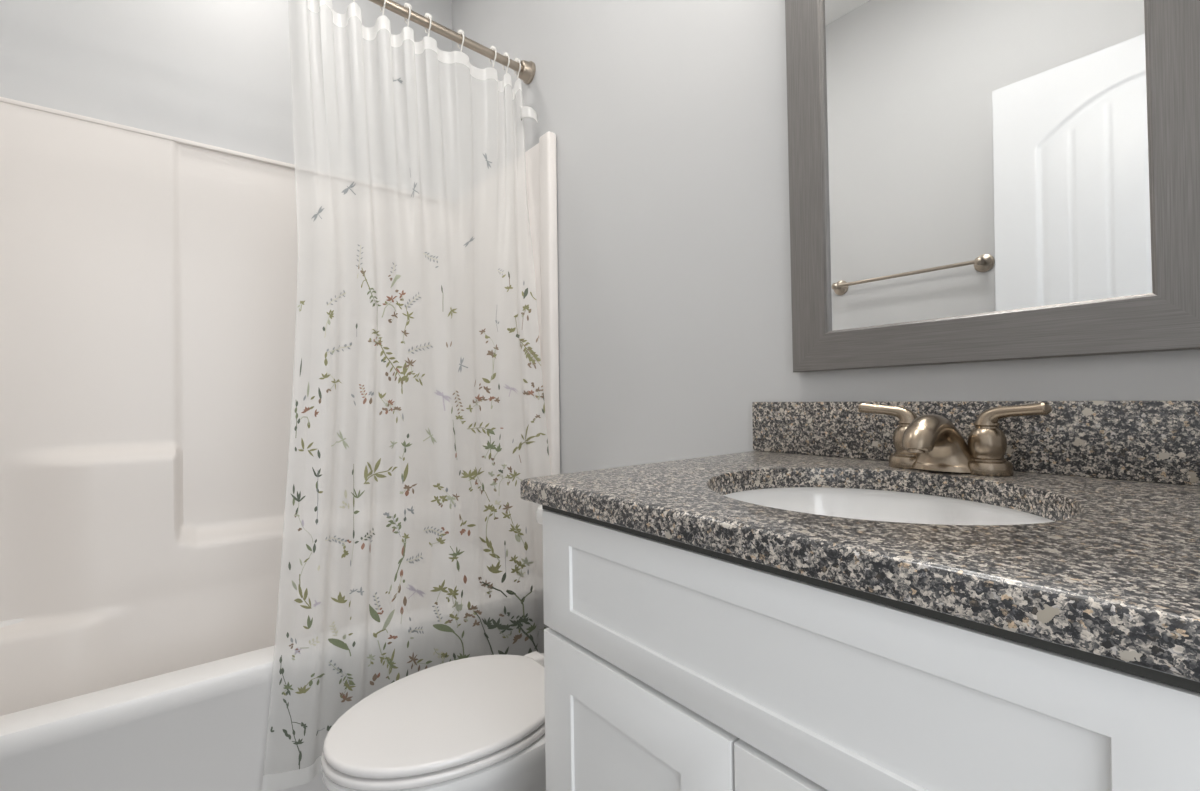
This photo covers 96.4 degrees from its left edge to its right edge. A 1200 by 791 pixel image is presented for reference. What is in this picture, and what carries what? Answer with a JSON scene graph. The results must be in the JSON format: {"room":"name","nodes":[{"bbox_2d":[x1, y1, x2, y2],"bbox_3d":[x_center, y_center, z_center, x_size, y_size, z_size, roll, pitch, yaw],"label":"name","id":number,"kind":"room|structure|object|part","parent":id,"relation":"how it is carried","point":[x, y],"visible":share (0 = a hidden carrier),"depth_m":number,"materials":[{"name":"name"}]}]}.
{"room":"bathroom","nodes":[
{"label":"bathroom","id":0,"kind":"room"},
{"bbox_2d":[0,0,451,164],"bbox_3d":[-1.230,-0.345,1.814,1.520,2.760,0.100,-1,0,-39],"label":"wall","id":1,"kind":"structure","parent":0,"point":[217,73],"depth_m":1.68,"materials":[{"name":"grey paint"}]},
{"bbox_2d":[452,0,1199,473],"bbox_3d":[0.169,-0.365,1.367,0.100,2.760,2.550,-1,0,-39],"label":"wall","id":2,"kind":"structure","parent":0,"point":[668,120],"depth_m":1.27,"materials":[{"name":"grey paint"}]},
{"bbox_2d":[369,0,535,83],"bbox_3d":[-0.796,-1.067,1.266,1.521,0.080,0.068,0,0,-42],"label":"curtain rod","id":3,"kind":"object","parent":2,"relation":"attached to","point":[527,71],"visible":0.94,"depth_m":1.60,"materials":[{"name":"silver metal"}]},
{"bbox_2d":[380,0,385,14],"bbox_3d":[-0.588,-1.061,1.454,0.020,0.066,0.042,-1,0,-39],"label":"curtain ring","id":4,"kind":"object","parent":3,"relation":"hanging from","point":[384,0],"visible":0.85,"depth_m":1.45,"materials":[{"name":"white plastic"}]},
{"bbox_2d":[262,0,550,790],"bbox_3d":[-0.473,-0.093,1.435,0.768,1.862,0.230,-1,0,-39],"label":"shower curtain","id":5,"kind":"object","parent":3,"relation":"hanging from","point":[411,544],"visible":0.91,"depth_m":1.38,"materials":[{"name":"white plastic"}]},
{"bbox_2d":[404,3,411,26],"bbox_3d":[-0.538,-1.061,1.500,0.020,0.066,0.042,-1,0,-39],"label":"curtain ring","id":6,"kind":"object","parent":3,"relation":"hanging from","point":[407,5],"visible":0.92,"depth_m":1.49,"materials":[{"name":"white plastic"}]},
{"bbox_2d":[425,13,431,35],"bbox_3d":[-0.493,-1.061,1.540,0.020,0.066,0.042,-1,0,-39],"label":"curtain ring","id":7,"kind":"object","parent":3,"relation":"hanging from","point":[427,15],"visible":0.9,"depth_m":1.53,"materials":[{"name":"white plastic"}]},
{"bbox_2d":[457,30,464,51],"bbox_3d":[-0.417,-1.061,1.609,0.020,0.066,0.042,-1,0,-39],"label":"curtain ring","id":8,"kind":"object","parent":3,"relation":"hanging from","point":[461,32],"visible":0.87,"depth_m":1.60,"materials":[{"name":"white plastic"}]},
{"bbox_2d":[489,46,496,67],"bbox_3d":[-0.335,-1.060,1.682,0.020,0.066,0.042,-1,0,-39],"label":"curtain ring","id":9,"kind":"object","parent":3,"relation":"hanging from","point":[493,48],"visible":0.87,"depth_m":1.67,"materials":[{"name":"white plastic"}]},
{"bbox_2d":[503,52,509,72],"bbox_3d":[-0.300,-1.060,1.715,0.020,0.066,0.042,-1,0,-39],"label":"curtain ring","id":10,"kind":"object","parent":3,"relation":"hanging from","point":[505,53],"visible":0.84,"depth_m":1.71,"materials":[{"name":"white plastic"}]},
{"bbox_2d":[514,58,520,78],"bbox_3d":[-0.268,-1.060,1.743,0.020,0.066,0.042,-1,0,-39],"label":"curtain ring","id":11,"kind":"object","parent":3,"relation":"hanging from","point":[518,60],"visible":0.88,"depth_m":1.74,"materials":[{"name":"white plastic"}]},
{"bbox_2d":[752,400,1199,485],"bbox_3d":[0.533,0.058,0.823,0.019,0.098,0.692,-1,0,-39],"label":"backsplash","id":12,"kind":"structure","parent":2,"relation":"attached to","point":[1158,441],"depth_m":0.72,"materials":[{"name":"stone"}]},
{"bbox_2d":[785,0,1199,372],"bbox_3d":[0.534,-0.509,0.810,0.022,0.924,0.553,-1,0,-39],"label":"wall mirror","id":13,"kind":"object","parent":2,"relation":"attached to","point":[970,181],"visible":1,"depth_m":0.77,"materials":[{"name":"grey mirror"}]},
{"bbox_3d":[0.385,-0.504,0.996,0.022,0.920,0.077,-1,0,-39],"label":"rail","id":14,"kind":"part","parent":13,"relation":"part of","materials":[{"name":"grey wood"}]},
{"bbox_3d":[0.542,-0.084,0.806,0.022,0.074,0.546,-1,0,-39],"label":"rail","id":15,"kind":"part","parent":13,"relation":"part of","materials":[{"name":"grey wood"}]},
{"bbox_3d":[0.683,-0.514,0.625,0.022,0.920,0.077,-1,0,-39],"label":"rail","id":16,"kind":"part","parent":13,"relation":"part of","materials":[{"name":"grey wood"}]},
{"bbox_3d":[-0.068,1.053,0.385,1.720,0.080,3.750,-1,0,-39],"label":"floor","id":17,"kind":"structure","parent":0,"visible":0},
{"bbox_2d":[0,97,559,790],"bbox_3d":[-0.950,0.116,1.470,1.516,1.828,0.771,-1,0,-39],"label":"bathtub","id":18,"kind":"object","parent":17,"relation":"on","point":[148,279],"visible":0.54,"depth_m":1.53,"materials":[{"name":"white plastic"}]},
{"bbox_3d":[-1.139,0.078,1.704,1.478,1.740,0.172,-1,0,-39],"label":"panel","id":19,"kind":"part","parent":18,"relation":"part of","materials":[{"name":"white plastic"}]},
{"bbox_3d":[-0.367,-0.115,1.925,0.034,1.377,0.738,-1,0,-39],"label":"panel","id":20,"kind":"part","parent":18,"relation":"part of","materials":[{"name":"white plastic"}]},
{"bbox_2d":[321,505,545,790],"bbox_3d":[-0.170,0.649,1.115,0.737,0.738,0.430,-1,0,-39],"label":"toilet","id":21,"kind":"object","parent":17,"relation":"on","point":[477,723],"visible":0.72,"depth_m":0.94,"materials":[{"name":"white ceramic"}]},
{"bbox_3d":[-0.289,0.613,1.020,0.432,0.015,0.336,-1,0,-39],"label":"seat","id":22,"kind":"part","parent":21,"relation":"part of","materials":[{"name":"white plastic"}]},
{"bbox_3d":[-0.210,0.820,1.080,0.626,0.396,0.336,-1,0,-39],"label":"bowl","id":23,"kind":"part","parent":21,"relation":"part of","materials":[{"name":"white ceramic"}]},
{"bbox_3d":[-0.285,0.594,1.023,0.436,0.019,0.332,-1,0,-39],"label":"lid","id":24,"kind":"part","parent":21,"relation":"part of","materials":[{"name":"white plastic"}]},
{"bbox_3d":[0.034,0.302,1.285,0.202,0.048,0.430,-1,0,-39],"label":"tank lid","id":25,"kind":"part","parent":21,"relation":"part of","materials":[{"name":"white ceramic"}]},
{"bbox_2d":[542,509,1199,790],"bbox_3d":[0.334,0.575,0.656,0.543,0.869,0.628,-1,0,-39],"label":"vanity cabinet","id":26,"kind":"object","parent":17,"relation":"on","point":[667,667],"visible":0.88,"depth_m":0.44,"materials":[{"name":"white paint"}]},
{"bbox_3d":[0.032,0.607,0.614,0.018,0.581,0.312,-1,0,-39],"label":"cabinet door","id":27,"kind":"part","parent":26,"relation":"part of","materials":[{"name":"white paint"}]},
{"bbox_3d":[0.229,0.603,0.368,0.018,0.581,0.312,-1,0,-39],"label":"cabinet door","id":28,"kind":"part","parent":26,"relation":"part of","materials":[{"name":"white paint"}]},
{"bbox_2d":[520,400,1199,692],"bbox_3d":[0.323,0.080,0.654,0.558,0.138,0.692,-1,0,-39],"label":"countertop","id":29,"kind":"structure","parent":26,"relation":"on","point":[1113,582],"depth_m":0.48,"materials":[{"name":"grey stone"}]},
{"bbox_2d":[723,487,1054,524],"bbox_3d":[0.317,0.215,0.634,0.398,0.150,0.424,-1,0,-39],"label":"sink","id":30,"kind":"object","parent":29,"relation":"in","point":[864,504],"visible":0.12,"depth_m":0.78,"materials":[{"name":"white ceramic"}]},
{"bbox_2d":[858,402,1051,476],"bbox_3d":[0.487,0.058,0.762,0.167,0.098,0.182,-1,0,3],"label":"faucet","id":31,"kind":"object","parent":29,"relation":"on","point":[930,442],"visible":1,"depth_m":0.72,"materials":[{"name":"silver metal"}]},
{"bbox_3d":[0.443,0.027,0.828,0.085,0.034,0.027,-1,0,42],"label":"lever","id":32,"kind":"part","parent":31,"relation":"part of","materials":[{"name":"silver metal"}]},
{"bbox_3d":[0.466,0.065,0.808,0.044,0.054,0.044,-1,0,-39],"label":"handle","id":33,"kind":"part","parent":31,"relation":"part of","materials":[{"name":"silver metal"}]},
{"bbox_3d":[0.461,0.066,0.741,0.146,0.082,0.094,-1,0,-39],"label":"spout","id":34,"kind":"part","parent":31,"relation":"part of","materials":[{"name":"silver metal"}]},
{"bbox_3d":[0.497,0.098,0.769,0.057,0.018,0.155,-1,0,-39],"label":"plate","id":35,"kind":"part","parent":31,"relation":"part of","materials":[{"name":"silver metal"}]},
{"bbox_3d":[0.527,0.064,0.732,0.044,0.054,0.044,-1,0,-39],"label":"handle","id":36,"kind":"part","parent":31,"relation":"part of","materials":[{"name":"silver metal"}]},
{"bbox_3d":[0.541,0.025,0.706,0.027,0.034,0.085,-1,0,-29],"label":"lever","id":37,"kind":"part","parent":31,"relation":"part of","materials":[{"name":"silver metal"}]}
]}

